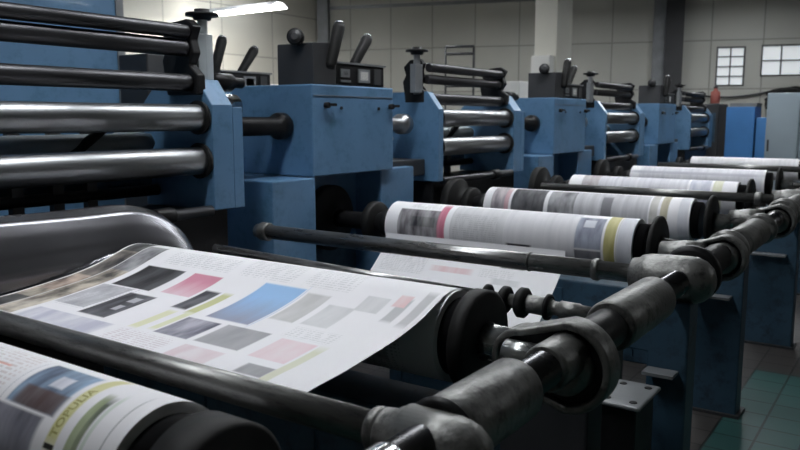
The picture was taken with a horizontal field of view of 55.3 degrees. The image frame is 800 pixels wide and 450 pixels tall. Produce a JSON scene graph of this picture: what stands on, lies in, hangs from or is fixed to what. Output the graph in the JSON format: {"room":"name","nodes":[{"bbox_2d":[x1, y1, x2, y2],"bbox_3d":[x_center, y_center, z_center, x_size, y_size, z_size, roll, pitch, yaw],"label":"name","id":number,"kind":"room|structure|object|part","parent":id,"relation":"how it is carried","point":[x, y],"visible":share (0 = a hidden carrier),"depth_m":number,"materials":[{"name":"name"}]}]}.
{"room":"print shop","nodes":[
{"label":"print shop","id":0,"kind":"room"},
{"bbox_2d":[123,0,316,83],"bbox_3d":[-7.745,-3.204,11.035,0.150,6.500,19.960,5,10,34],"label":"wall","id":1,"kind":"structure","parent":0,"point":[266,30],"depth_m":17.06,"materials":[{"name":"white paint"}]},
{"bbox_2d":[330,0,799,172],"bbox_3d":[9.259,-3.881,15.898,23.500,6.500,0.150,2,8,16],"label":"wall","id":2,"kind":"structure","parent":0,"point":[612,39],"depth_m":17.28,"materials":[{"name":"white paint"}]},
{"bbox_2d":[317,0,329,42],"bbox_3d":[-1.895,-4.317,19.020,0.280,6.500,0.150,2,8,16],"label":"trim","id":3,"kind":"structure","parent":2,"relation":"attached to","point":[323,12],"depth_m":18.85,"materials":[{"name":"grey paint"}]},
{"bbox_2d":[329,0,535,9],"bbox_3d":[1.948,-5.218,17.807,7.700,0.080,0.030,2,8,16],"label":"trim","id":4,"kind":"structure","parent":2,"relation":"attached to","point":[462,1],"depth_m":18.20,"materials":[{"name":"grey paint"}]},
{"bbox_2d":[651,0,666,84],"bbox_3d":[5.700,-4.009,16.815,0.250,6.500,0.100,2,8,16],"label":"trim","id":5,"kind":"structure","parent":2,"relation":"attached to","point":[659,25],"depth_m":16.77,"materials":[{"name":"grey paint"}]},
{"bbox_2d":[663,0,685,92],"bbox_3d":[5.991,-3.992,16.688,0.380,6.500,0.180,2,8,16],"label":"trim","id":6,"kind":"structure","parent":2,"relation":"attached to","point":[675,9],"depth_m":16.60,"materials":[{"name":"grey paint"}]},
{"bbox_2d":[715,46,745,85],"bbox_3d":[7.159,-3.438,16.552,0.580,0.840,0.120,2,8,16],"label":"window","id":7,"kind":"structure","parent":2,"relation":"in","point":[730,61],"depth_m":16.56,"materials":[{"name":"white glass"}]},
{"bbox_2d":[705,91,767,97],"bbox_3d":[7.064,-2.833,16.560,1.808,0.160,0.040,2,8,16],"label":"cable","id":8,"kind":"object","parent":2,"relation":"attached to","point":[765,91],"visible":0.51,"depth_m":16.46,"materials":[{"name":"black rubber"}]},
{"bbox_2d":[760,44,799,75],"bbox_3d":[8.885,-3.476,16.030,2.400,0.660,0.120,2,8,16],"label":"window","id":9,"kind":"structure","parent":2,"relation":"in","point":[776,59],"depth_m":16.27,"materials":[{"name":"white glass"}]},
{"bbox_2d":[764,86,799,108],"bbox_3d":[8.664,-2.613,15.911,1.950,0.578,0.202,2,8,17],"label":"cable","id":10,"kind":"object","parent":2,"relation":"attached to","point":[793,89],"visible":0.38,"depth_m":16.00,"materials":[{"name":"black rubber"}]},
{"bbox_2d":[350,207,799,449],"bbox_3d":[3.942,0.427,8.964,23.500,0.120,29.000,5,10,34],"label":"floor","id":11,"kind":"structure","parent":0,"point":[770,386],"depth_m":4.30,"materials":[{"name":"green tile"}]},
{"bbox_2d":[0,205,193,373],"bbox_3d":[-1.512,0.586,2.878,0.290,1.246,1.850,5,10,34],"label":"roller","id":12,"kind":"object","parent":11,"relation":"on","point":[36,249],"visible":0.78,"depth_m":2.99,"materials":[{"name":"grey metal"}]},
{"bbox_3d":[-1.649,0.657,2.891,0.040,1.100,1.700,5,10,34],"label":"support panel","id":13,"kind":"part","parent":12,"relation":"part of","materials":[{"name":"paper"}]},
{"bbox_3d":[-1.512,0.138,2.815,0.290,0.341,1.850,5,10,34],"label":"panel","id":14,"kind":"part","parent":12,"relation":"part of","materials":[{"name":"grey metal"}]},
{"bbox_2d":[0,0,244,254],"bbox_3d":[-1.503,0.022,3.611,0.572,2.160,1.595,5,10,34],"label":"press","id":15,"kind":"object","parent":11,"relation":"on","point":[181,149],"visible":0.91,"depth_m":3.64,"materials":[{"name":"blue paint"}]},
{"bbox_3d":[-1.760,-0.262,3.474,0.040,0.560,0.055,5,10,34],"label":"post","id":16,"kind":"part","parent":15,"relation":"part of","materials":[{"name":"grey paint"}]},
{"bbox_3d":[-1.646,-0.285,3.637,0.040,0.560,0.055,5,10,34],"label":"post","id":17,"kind":"part","parent":15,"relation":"part of","materials":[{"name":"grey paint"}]},
{"bbox_3d":[-1.719,-0.235,3.716,0.040,0.280,1.190,5,10,34],"label":"panel","id":18,"kind":"part","parent":15,"relation":"part of","materials":[{"name":"black metal"}]},
{"bbox_3d":[-1.489,-0.418,3.721,0.050,0.196,0.269,7,10,40],"label":"lever","id":19,"kind":"part","parent":15,"relation":"part of","materials":[{"name":"black metal"}]},
{"bbox_3d":[-1.544,-0.305,3.784,0.040,0.560,0.055,5,10,34],"label":"post","id":20,"kind":"part","parent":15,"relation":"part of","materials":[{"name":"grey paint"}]},
{"bbox_3d":[-1.117,-0.861,3.931,0.268,0.379,0.055,5,10,34],"label":"roller arm","id":21,"kind":"part","parent":15,"relation":"part of","materials":[{"name":"black metal"}]},
{"bbox_3d":[-1.140,-0.435,4.101,0.550,0.670,0.140,5,10,34],"label":"plate","id":22,"kind":"part","parent":15,"relation":"part of","materials":[{"name":"blue paint"}]},
{"bbox_3d":[-1.304,-0.008,3.466,0.056,0.056,1.160,5,10,34],"label":"tie rod","id":23,"kind":"part","parent":15,"relation":"part of","materials":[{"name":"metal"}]},
{"bbox_2d":[119,53,163,205],"bbox_3d":[-1.656,-0.141,5.285,0.316,2.020,0.340,5,10,34],"label":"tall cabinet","id":24,"kind":"object","parent":11,"relation":"on","point":[144,62],"visible":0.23,"depth_m":5.03,"materials":[{"name":"black metal"}]},
{"bbox_2d":[213,35,271,93],"bbox_3d":[-1.290,-0.338,6.104,0.768,2.185,1.443,5,10,34],"label":"press","id":25,"kind":"object","parent":11,"relation":"on","point":[251,78],"visible":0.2,"depth_m":5.68,"materials":[{"name":"blue paint"}]},
{"bbox_3d":[-1.280,-1.188,5.385,0.076,0.283,0.143,5,10,34],"label":"lever","id":26,"kind":"part","parent":25,"relation":"part of","materials":[{"name":"black rubber"}]},
{"bbox_3d":[-1.147,-1.068,5.691,0.015,0.120,0.490,5,10,34],"label":"instrument panel","id":27,"kind":"part","parent":25,"relation":"part of","materials":[{"name":"black metal"}]},
{"bbox_3d":[-1.147,-1.236,5.751,0.076,0.230,0.203,5,10,34],"label":"lever","id":28,"kind":"part","parent":25,"relation":"part of","materials":[{"name":"black plastic"}]},
{"bbox_2d":[104,366,499,449],"bbox_3d":[-0.438,0.850,2.665,1.620,0.780,0.260,5,10,34],"label":"frame","id":29,"kind":"object","parent":11,"relation":"on","point":[357,388],"visible":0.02,"depth_m":2.40,"materials":[{"name":"blue paint"}]},
{"bbox_2d":[0,342,280,449],"bbox_3d":[-0.982,0.409,1.774,1.885,0.280,0.280,5,10,34],"label":"roll","id":30,"kind":"object","parent":29,"relation":"on","point":[47,403],"visible":1,"depth_m":1.40,"materials":[{"name":"paper"}]},
{"bbox_2d":[0,243,509,391],"bbox_3d":[-0.490,0.336,2.413,1.865,0.329,0.897,5,10,34],"label":"roll","id":31,"kind":"object","parent":29,"relation":"on","point":[298,327],"visible":0.7,"depth_m":2.30,"materials":[{"name":"paper"}]},
{"bbox_2d":[214,20,424,269],"bbox_3d":[-0.559,-0.193,5.061,0.768,2.185,2.010,5,10,34],"label":"press","id":32,"kind":"object","parent":11,"relation":"on","point":[326,120],"visible":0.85,"depth_m":4.65,"materials":[{"name":"blue paint"}]},
{"bbox_3d":[-0.617,-1.105,4.463,0.080,0.080,0.011,1,8,4],"label":"knob","id":33,"kind":"part","parent":32,"relation":"part of","materials":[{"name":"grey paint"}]},
{"bbox_3d":[-0.613,-1.107,4.494,0.105,0.102,0.089,5,10,34],"label":"knob","id":34,"kind":"part","parent":32,"relation":"part of","materials":[{"name":"black rubber"}]},
{"bbox_3d":[-0.388,-1.075,4.572,0.076,0.283,0.143,5,10,34],"label":"lever","id":35,"kind":"part","parent":32,"relation":"part of","materials":[{"name":"black rubber"}]},
{"bbox_3d":[-0.684,0.479,5.254,0.450,0.800,0.750,5,10,34],"label":"panel","id":36,"kind":"part","parent":32,"relation":"part of","materials":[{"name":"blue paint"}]},
{"bbox_3d":[-0.255,-0.955,4.878,0.015,0.120,0.490,5,10,34],"label":"instrument panel","id":37,"kind":"part","parent":32,"relation":"part of","materials":[{"name":"black metal"}]},
{"bbox_3d":[-0.255,-1.122,4.939,0.076,0.230,0.203,5,10,34],"label":"lever","id":38,"kind":"part","parent":32,"relation":"part of","materials":[{"name":"black rubber"}]},
{"bbox_2d":[393,47,524,203],"bbox_3d":[0.452,-0.353,6.429,0.572,2.125,1.595,5,10,34],"label":"press","id":39,"kind":"object","parent":11,"relation":"on","point":[485,137],"visible":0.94,"depth_m":6.10,"materials":[{"name":"blue paint"}]},
{"bbox_3d":[0.114,-1.089,5.764,0.194,0.325,0.055,5,10,34],"label":"roller arm","id":40,"kind":"part","parent":39,"relation":"part of","materials":[{"name":"black metal"}]},
{"bbox_3d":[0.081,-0.680,5.859,0.550,0.670,0.070,5,10,34],"label":"plate","id":41,"kind":"part","parent":39,"relation":"part of","materials":[{"name":"blue paint"}]},
{"bbox_3d":[0.411,-0.698,6.599,0.040,0.560,0.055,5,10,34],"label":"post","id":42,"kind":"part","parent":39,"relation":"part of","materials":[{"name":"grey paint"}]},
{"bbox_3d":[0.466,-0.810,6.536,0.050,0.196,0.269,7,10,40],"label":"lever","id":43,"kind":"part","parent":39,"relation":"part of","materials":[{"name":"black metal"}]},
{"bbox_3d":[0.237,-0.627,6.531,0.040,0.280,1.190,5,10,34],"label":"panel","id":44,"kind":"part","parent":39,"relation":"part of","materials":[{"name":"black metal"}]},
{"bbox_3d":[0.651,-0.401,6.281,0.056,0.056,1.160,5,10,34],"label":"tie rod","id":45,"kind":"part","parent":39,"relation":"part of","materials":[{"name":"metal"}]},
{"bbox_3d":[0.815,-0.828,6.916,0.550,0.670,0.140,5,10,34],"label":"plate","id":46,"kind":"part","parent":39,"relation":"part of","materials":[{"name":"blue paint"}]},
{"bbox_3d":[0.838,-1.226,6.750,0.268,0.326,0.055,5,10,34],"label":"roller arm","id":47,"kind":"part","parent":39,"relation":"part of","materials":[{"name":"black metal"}]},
{"bbox_2d":[444,45,474,108],"bbox_3d":[0.835,-1.220,10.855,0.432,2.620,0.038,2,8,16],"label":"metal frame","id":48,"kind":"object","parent":11,"relation":"on","point":[446,46],"visible":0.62,"depth_m":10.68,"materials":[{"name":"grey paint"}]},
{"bbox_2d":[390,318,553,390],"bbox_3d":[0.530,0.751,4.357,1.300,0.510,0.260,5,10,34],"label":"frame","id":49,"kind":"object","parent":11,"relation":"on","point":[436,384],"visible":0.06,"depth_m":4.53,"materials":[{"name":"blue paint"}]},
{"bbox_2d":[504,81,527,97],"bbox_3d":[1.634,-1.001,11.095,0.420,2.120,0.512,5,10,34],"label":"tall cabinet","id":50,"kind":"object","parent":11,"relation":"on","point":[520,88],"visible":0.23,"depth_m":10.72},
{"bbox_2d":[505,58,593,188],"bbox_3d":[1.453,-0.596,7.958,0.768,2.185,2.010,5,10,34],"label":"press","id":51,"kind":"object","parent":11,"relation":"on","point":[555,123],"visible":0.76,"depth_m":7.52,"materials":[{"name":"blue paint"}]},
{"bbox_3d":[1.399,-1.511,7.391,0.105,0.102,0.089,5,10,34],"label":"knob","id":52,"kind":"part","parent":51,"relation":"part of","materials":[{"name":"black rubber"}]},
{"bbox_3d":[1.395,-1.508,7.360,0.080,0.080,0.011,1,8,4],"label":"knob","id":53,"kind":"part","parent":51,"relation":"part of","materials":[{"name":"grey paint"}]},
{"bbox_3d":[1.624,-1.479,7.469,0.076,0.283,0.143,5,10,34],"label":"lever","id":54,"kind":"part","parent":51,"relation":"part of","materials":[{"name":"black rubber"}]},
{"bbox_3d":[1.757,-1.526,7.835,0.076,0.230,0.203,5,10,34],"label":"lever","id":55,"kind":"part","parent":51,"relation":"part of","materials":[{"name":"black rubber"}]},
{"bbox_3d":[1.757,-1.358,7.775,0.015,0.120,0.490,5,10,34],"label":"instrument panel","id":56,"kind":"part","parent":51,"relation":"part of","materials":[{"name":"black metal"}]},
{"bbox_2d":[535,0,572,71],"bbox_3d":[2.773,-3.581,13.745,0.420,6.500,0.690,5,10,34],"label":"column","id":57,"kind":"structure","parent":11,"relation":"on","point":[553,19],"depth_m":13.51,"materials":[{"name":"beige concrete"}]},
{"bbox_2d":[531,55,553,72],"bbox_3d":[2.516,-2.418,13.547,0.360,1.150,0.194,5,10,34],"label":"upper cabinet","id":58,"kind":"object","parent":57,"relation":"attached to","point":[536,61],"visible":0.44,"depth_m":13.42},
{"bbox_3d":[2.464,-2.408,13.472,0.320,1.090,0.012,5,10,34],"label":"door","id":59,"kind":"part","parent":58,"relation":"part of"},
{"bbox_2d":[542,274,646,363],"bbox_3d":[1.233,0.610,5.369,1.300,0.510,0.260,5,10,34],"label":"frame","id":60,"kind":"object","parent":11,"relation":"on","point":[585,291],"visible":0.06,"depth_m":5.19,"materials":[{"name":"blue paint"}]},
{"bbox_2d":[580,71,644,174],"bbox_3d":[2.464,-0.757,9.326,0.572,2.125,1.595,5,10,34],"label":"press","id":61,"kind":"object","parent":11,"relation":"on","point":[615,130],"visible":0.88,"depth_m":9.08,"materials":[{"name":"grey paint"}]},
{"bbox_3d":[2.126,-1.492,8.661,0.194,0.325,0.055,5,10,34],"label":"roller arm","id":62,"kind":"part","parent":61,"relation":"part of","materials":[{"name":"black metal"}]},
{"bbox_3d":[2.093,-1.084,8.756,0.550,0.670,0.070,5,10,34],"label":"plate","id":63,"kind":"part","parent":61,"relation":"part of","materials":[{"name":"blue paint"}]},
{"bbox_3d":[2.663,-0.804,9.178,0.056,0.056,1.160,5,10,34],"label":"tie rod","id":64,"kind":"part","parent":61,"relation":"part of","materials":[{"name":"metal"}]},
{"bbox_3d":[2.827,-1.231,9.813,0.550,0.670,0.140,5,10,34],"label":"plate","id":65,"kind":"part","parent":61,"relation":"part of","materials":[{"name":"blue paint"}]},
{"bbox_3d":[2.850,-1.630,9.647,0.268,0.326,0.055,5,10,34],"label":"roller arm","id":66,"kind":"part","parent":61,"relation":"part of","materials":[{"name":"black metal"}]},
{"bbox_2d":[600,379,660,449],"bbox_3d":[0.803,0.908,2.731,0.160,0.647,0.260,5,10,34],"label":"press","id":67,"kind":"object","parent":11,"relation":"on","point":[627,413],"visible":0.79,"depth_m":2.63,"materials":[{"name":"grey paint"}]},
{"bbox_3d":[0.803,0.598,2.687,0.160,0.016,0.260,5,10,34],"label":"plate","id":68,"kind":"part","parent":67,"relation":"part of","materials":[{"name":"grey paint"}]},
{"bbox_2d":[637,75,678,165],"bbox_3d":[3.437,-0.995,10.814,0.768,2.185,2.010,5,10,34],"label":"press","id":69,"kind":"object","parent":11,"relation":"on","point":[658,106],"visible":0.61,"depth_m":10.34,"materials":[{"name":"blue paint"}]},
{"bbox_3d":[3.378,-1.907,10.216,0.080,0.080,0.011,1,8,4],"label":"knob","id":70,"kind":"part","parent":69,"relation":"part of","materials":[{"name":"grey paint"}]},
{"bbox_3d":[3.607,-1.877,10.325,0.076,0.283,0.143,5,10,34],"label":"lever","id":71,"kind":"part","parent":69,"relation":"part of","materials":[{"name":"black metal"}]},
{"bbox_3d":[3.741,-1.756,10.631,0.015,0.120,0.490,5,10,34],"label":"instrument panel","id":72,"kind":"part","parent":69,"relation":"part of","materials":[{"name":"black metal"}]},
{"bbox_2d":[628,301,697,449],"bbox_3d":[0.972,0.736,2.963,0.310,0.925,0.230,5,10,34],"label":"support leg","id":73,"kind":"object","parent":11,"relation":"on","point":[670,346],"visible":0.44,"depth_m":2.87,"materials":[{"name":"blue paint"}]},
{"bbox_2d":[671,84,712,160],"bbox_3d":[4.577,-1.181,12.370,0.572,2.125,1.595,5,10,34],"label":"press","id":74,"kind":"object","parent":11,"relation":"on","point":[693,123],"visible":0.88,"depth_m":11.98,"materials":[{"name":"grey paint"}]},
{"bbox_3d":[4.240,-1.916,11.705,0.194,0.325,0.055,5,10,34],"label":"roller arm","id":75,"kind":"part","parent":74,"relation":"part of","materials":[{"name":"black metal"}]},
{"bbox_3d":[4.207,-1.508,11.800,0.550,0.670,0.070,5,10,34],"label":"plate","id":76,"kind":"part","parent":74,"relation":"part of","materials":[{"name":"blue paint"}]},
{"bbox_3d":[4.777,-1.229,12.222,0.056,0.056,1.160,5,10,34],"label":"tie rod","id":77,"kind":"part","parent":74,"relation":"part of","materials":[{"name":"metal"}]},
{"bbox_3d":[4.964,-2.054,12.691,0.268,0.326,0.055,5,10,34],"label":"roller arm","id":78,"kind":"part","parent":74,"relation":"part of","materials":[{"name":"black metal"}]},
{"bbox_3d":[4.941,-1.655,12.857,0.550,0.670,0.140,5,10,34],"label":"plate","id":79,"kind":"part","parent":74,"relation":"part of","materials":[{"name":"blue paint"}]},
{"bbox_2d":[682,103,727,156],"bbox_3d":[5.395,-1.235,13.716,0.700,1.860,0.720,5,10,34],"label":"machine","id":80,"kind":"object","parent":11,"relation":"on","point":[718,110],"visible":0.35,"depth_m":13.26,"materials":[{"name":"grey paint"}]},
{"bbox_3d":[5.258,-1.704,13.316,0.450,0.500,0.020,5,10,34],"label":"panel","id":81,"kind":"part","parent":80,"relation":"part of","materials":[{"name":"blue paint"}]},
{"bbox_2d":[710,86,719,103],"bbox_3d":[5.565,-2.290,13.462,0.160,0.300,0.160,5,10,34],"label":"canister","id":82,"kind":"object","parent":80,"relation":"on","point":[715,94],"visible":0.83,"depth_m":13.41,"materials":[{"name":"paint"}]},
{"bbox_2d":[692,256,749,419],"bbox_3d":[1.673,0.564,4.192,0.420,0.925,0.230,5,10,34],"label":"support leg","id":83,"kind":"object","parent":11,"relation":"on","point":[721,319],"visible":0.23,"depth_m":4.13,"materials":[{"name":"blue paint"}]},
{"bbox_3d":[1.732,1.015,4.251,0.320,0.015,0.170,5,10,34],"label":"foot plate","id":84,"kind":"part","parent":83,"relation":"part of","materials":[{"name":"grey paint"}]},
{"bbox_2d":[724,103,761,157],"bbox_3d":[5.929,-1.168,13.236,0.470,1.860,0.612,5,10,34],"label":"tall cabinet","id":85,"kind":"object","parent":11,"relation":"on","point":[741,118],"visible":0.52,"depth_m":12.92,"materials":[{"name":"metal"}]},
{"bbox_3d":[5.751,-1.155,12.994,0.390,1.500,0.012,5,10,34],"label":"door","id":86,"kind":"part","parent":85,"relation":"part of","materials":[{"name":"blue paint"}]},
{"bbox_2d":[730,103,761,106],"bbox_3d":[5.931,-2.054,13.070,0.420,0.060,0.480,5,10,34],"label":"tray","id":87,"kind":"object","parent":85,"relation":"on","point":[731,104],"depth_m":12.88,"materials":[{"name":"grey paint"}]},
{"bbox_2d":[754,117,765,208],"bbox_3d":[6.288,-1.008,12.956,0.440,1.620,0.500,5,10,34],"label":"tall cabinet","id":88,"kind":"object","parent":11,"relation":"on","point":[761,121],"visible":0.2,"depth_m":12.77,"materials":[{"name":"metal"}]},
{"bbox_2d":[744,221,799,349],"bbox_3d":[2.577,0.390,5.440,0.480,0.925,0.230,5,10,34],"label":"support leg","id":89,"kind":"object","parent":11,"relation":"on","point":[773,267],"visible":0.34,"depth_m":5.37,"materials":[{"name":"blue paint"}]},
{"bbox_2d":[363,188,799,449],"bbox_3d":[3.111,-0.195,5.900,0.331,0.266,11.800,5,10,34],"label":"pipe rail","id":90,"kind":"object","parent":89,"relation":"on","point":[504,395],"depth_m":1.92,"materials":[{"name":"metal"}]},
{"bbox_2d":[0,310,493,449],"bbox_3d":[-0.678,0.344,1.940,2.038,0.135,0.135,5,10,34],"label":"pipe","id":91,"kind":"object","parent":90,"relation":"attached to","point":[366,426],"visible":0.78,"depth_m":1.66,"materials":[{"name":"metal"}]},
{"bbox_2d":[212,244,591,319],"bbox_3d":[-0.084,0.203,2.978,1.850,0.106,0.106,7,11,34],"label":"spindle","id":92,"kind":"object","parent":90,"relation":"attached to","point":[522,303],"visible":0.69,"depth_m":2.65,"materials":[{"name":"metal"}]},
{"bbox_3d":[-0.248,0.182,3.090,1.450,0.038,0.038,7,11,34],"label":"rod","id":93,"kind":"part","parent":92,"relation":"part of","materials":[{"name":"metal"}]},
{"bbox_2d":[253,222,716,303],"bbox_3d":[0.197,0.122,3.471,2.348,0.180,0.180,5,10,34],"label":"pipe","id":94,"kind":"object","parent":90,"relation":"attached to","point":[702,277],"visible":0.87,"depth_m":3.21,"materials":[{"name":"metal"}]},
{"bbox_2d":[315,185,679,327],"bbox_3d":[0.430,0.254,4.256,2.430,0.823,0.715,5,10,34],"label":"roll","id":95,"kind":"object","parent":90,"relation":"attached to","point":[611,239],"visible":0.56,"depth_m":4.17,"materials":[{"name":"paper"}]},
{"bbox_3d":[0.409,0.358,2.013,0.289,0.200,0.042,5,10,34],"label":"web plate","id":96,"kind":"part","parent":90,"relation":"part of","materials":[{"name":"black metal"}]},
{"bbox_3d":[0.394,0.361,1.988,0.331,0.244,0.141,5,10,34],"label":"bearing bracket","id":97,"kind":"part","parent":90,"relation":"part of","materials":[{"name":"grey metal"}]},
{"bbox_2d":[440,178,746,240],"bbox_3d":[1.301,-0.086,5.273,2.190,0.380,0.380,5,10,34],"label":"roll","id":98,"kind":"object","parent":90,"relation":"attached to","point":[686,218],"visible":0.67,"depth_m":5.07,"materials":[{"name":"paper"}]},
{"bbox_2d":[540,183,799,204],"bbox_3d":[2.169,-0.255,6.179,2.198,0.163,0.163,5,10,34],"label":"pipe","id":99,"kind":"object","parent":90,"relation":"on","point":[757,198],"visible":0.72,"depth_m":6.10,"materials":[{"name":"metal"}]},
{"bbox_2d":[658,234,748,280],"bbox_3d":[1.378,0.142,3.474,0.374,0.207,0.140,5,10,34],"label":"bracket","id":100,"kind":"object","parent":90,"relation":"attached to","point":[739,262],"visible":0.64,"depth_m":3.40,"materials":[{"name":"metal"}]},
{"bbox_3d":[1.439,0.143,3.468,0.229,0.170,0.042,5,10,34],"label":"web plate","id":101,"kind":"part","parent":100,"relation":"part of","materials":[{"name":"black metal"}]},
{"bbox_2d":[657,162,799,171],"bbox_3d":[4.338,-0.703,9.389,2.298,0.163,0.163,5,10,34],"label":"pipe","id":102,"kind":"object","parent":90,"relation":"on","point":[662,164],"visible":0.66,"depth_m":9.49,"materials":[{"name":"metal"}]},
{"bbox_2d":[729,204,796,238],"bbox_3d":[2.228,-0.029,4.698,0.374,0.207,0.140,5,10,34],"label":"bracket","id":103,"kind":"object","parent":90,"relation":"attached to","point":[789,224],"visible":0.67,"depth_m":4.63,"materials":[{"name":"metal"}]},
{"bbox_3d":[2.289,-0.028,4.692,0.229,0.170,0.042,5,10,34],"label":"web plate","id":104,"kind":"part","parent":103,"relation":"part of","materials":[{"name":"black metal"}]},
{"bbox_3d":[3.135,-0.211,6.004,0.374,0.207,0.140,5,10,34],"label":"bracket","id":105,"kind":"object","parent":90,"relation":"attached to","visible":0},
{"bbox_2d":[528,167,768,213],"bbox_3d":[2.179,-0.262,6.538,2.190,0.400,0.400,5,10,34],"label":"roll","id":106,"kind":"object","parent":105,"relation":"attached to","point":[539,175],"visible":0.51,"depth_m":6.41,"materials":[{"name":"paper"}]},
{"bbox_3d":[4.087,-0.402,7.375,0.374,0.207,0.140,5,10,34],"label":"bracket","id":107,"kind":"object","parent":90,"relation":"attached to","visible":0},
{"bbox_2d":[593,159,799,193],"bbox_3d":[3.114,-0.450,7.885,2.190,0.400,0.400,5,10,34],"label":"roll","id":108,"kind":"object","parent":107,"relation":"attached to","point":[764,180],"visible":0.58,"depth_m":7.75,"materials":[{"name":"paper"}]},
{"bbox_3d":[5.419,-0.669,9.292,0.374,0.207,0.140,5,10,34],"label":"bracket","id":109,"kind":"object","parent":90,"relation":"attached to","visible":0},
{"bbox_2d":[674,156,799,180],"bbox_3d":[4.560,-0.731,9.905,2.120,0.300,0.300,5,10,34],"label":"roll","id":110,"kind":"object","parent":109,"relation":"attached to","point":[795,176],"visible":0.34,"depth_m":9.80,"materials":[{"name":"paper"}]},
{"bbox_3d":[2.635,0.842,5.499,0.380,0.015,0.170,5,10,34],"label":"foot plate","id":111,"kind":"part","parent":89,"relation":"part of","materials":[{"name":"grey paint"}]},
{"bbox_2d":[761,93,799,207],"bbox_3d":[6.194,-1.038,11.834,0.920,1.990,0.630,5,10,34],"label":"tall cabinet","id":112,"kind":"object","parent":11,"relation":"on","point":[782,135],"visible":0.45,"depth_m":11.65,"materials":[{"name":"metal"}]},
{"bbox_2d":[797,255,799,294],"bbox_3d":[3.690,0.178,6.965,0.470,0.925,0.230,5,10,34],"label":"support leg","id":113,"kind":"object","parent":11,"relation":"on","point":[798,282],"visible":0.02,"depth_m":6.99,"materials":[{"name":"blue paint"}]},
{"bbox_3d":[3.942,-6.145,8.048,23.500,0.150,29.000,5,10,34],"label":"ceiling","id":114,"kind":"structure","parent":0,"visible":0},
{"bbox_2d":[210,0,288,15],"bbox_3d":[-3.136,-5.539,14.579,2.200,2.852,0.510,5,10,34],"label":"ceiling lamp","id":115,"kind":"object","parent":114,"relation":"hanging from","point":[274,5],"visible":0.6,"depth_m":14.47,"materials":[{"name":"grey paint"}]},
{"bbox_2d":[216,5,285,15],"bbox_3d":[-3.136,-4.139,14.774,2.140,0.024,0.442,5,10,34],"label":"diffuser","id":116,"kind":"object","parent":115,"relation":"attached to","point":[245,9],"depth_m":14.57,"materials":[{"name":"white plastic"}]}
]}

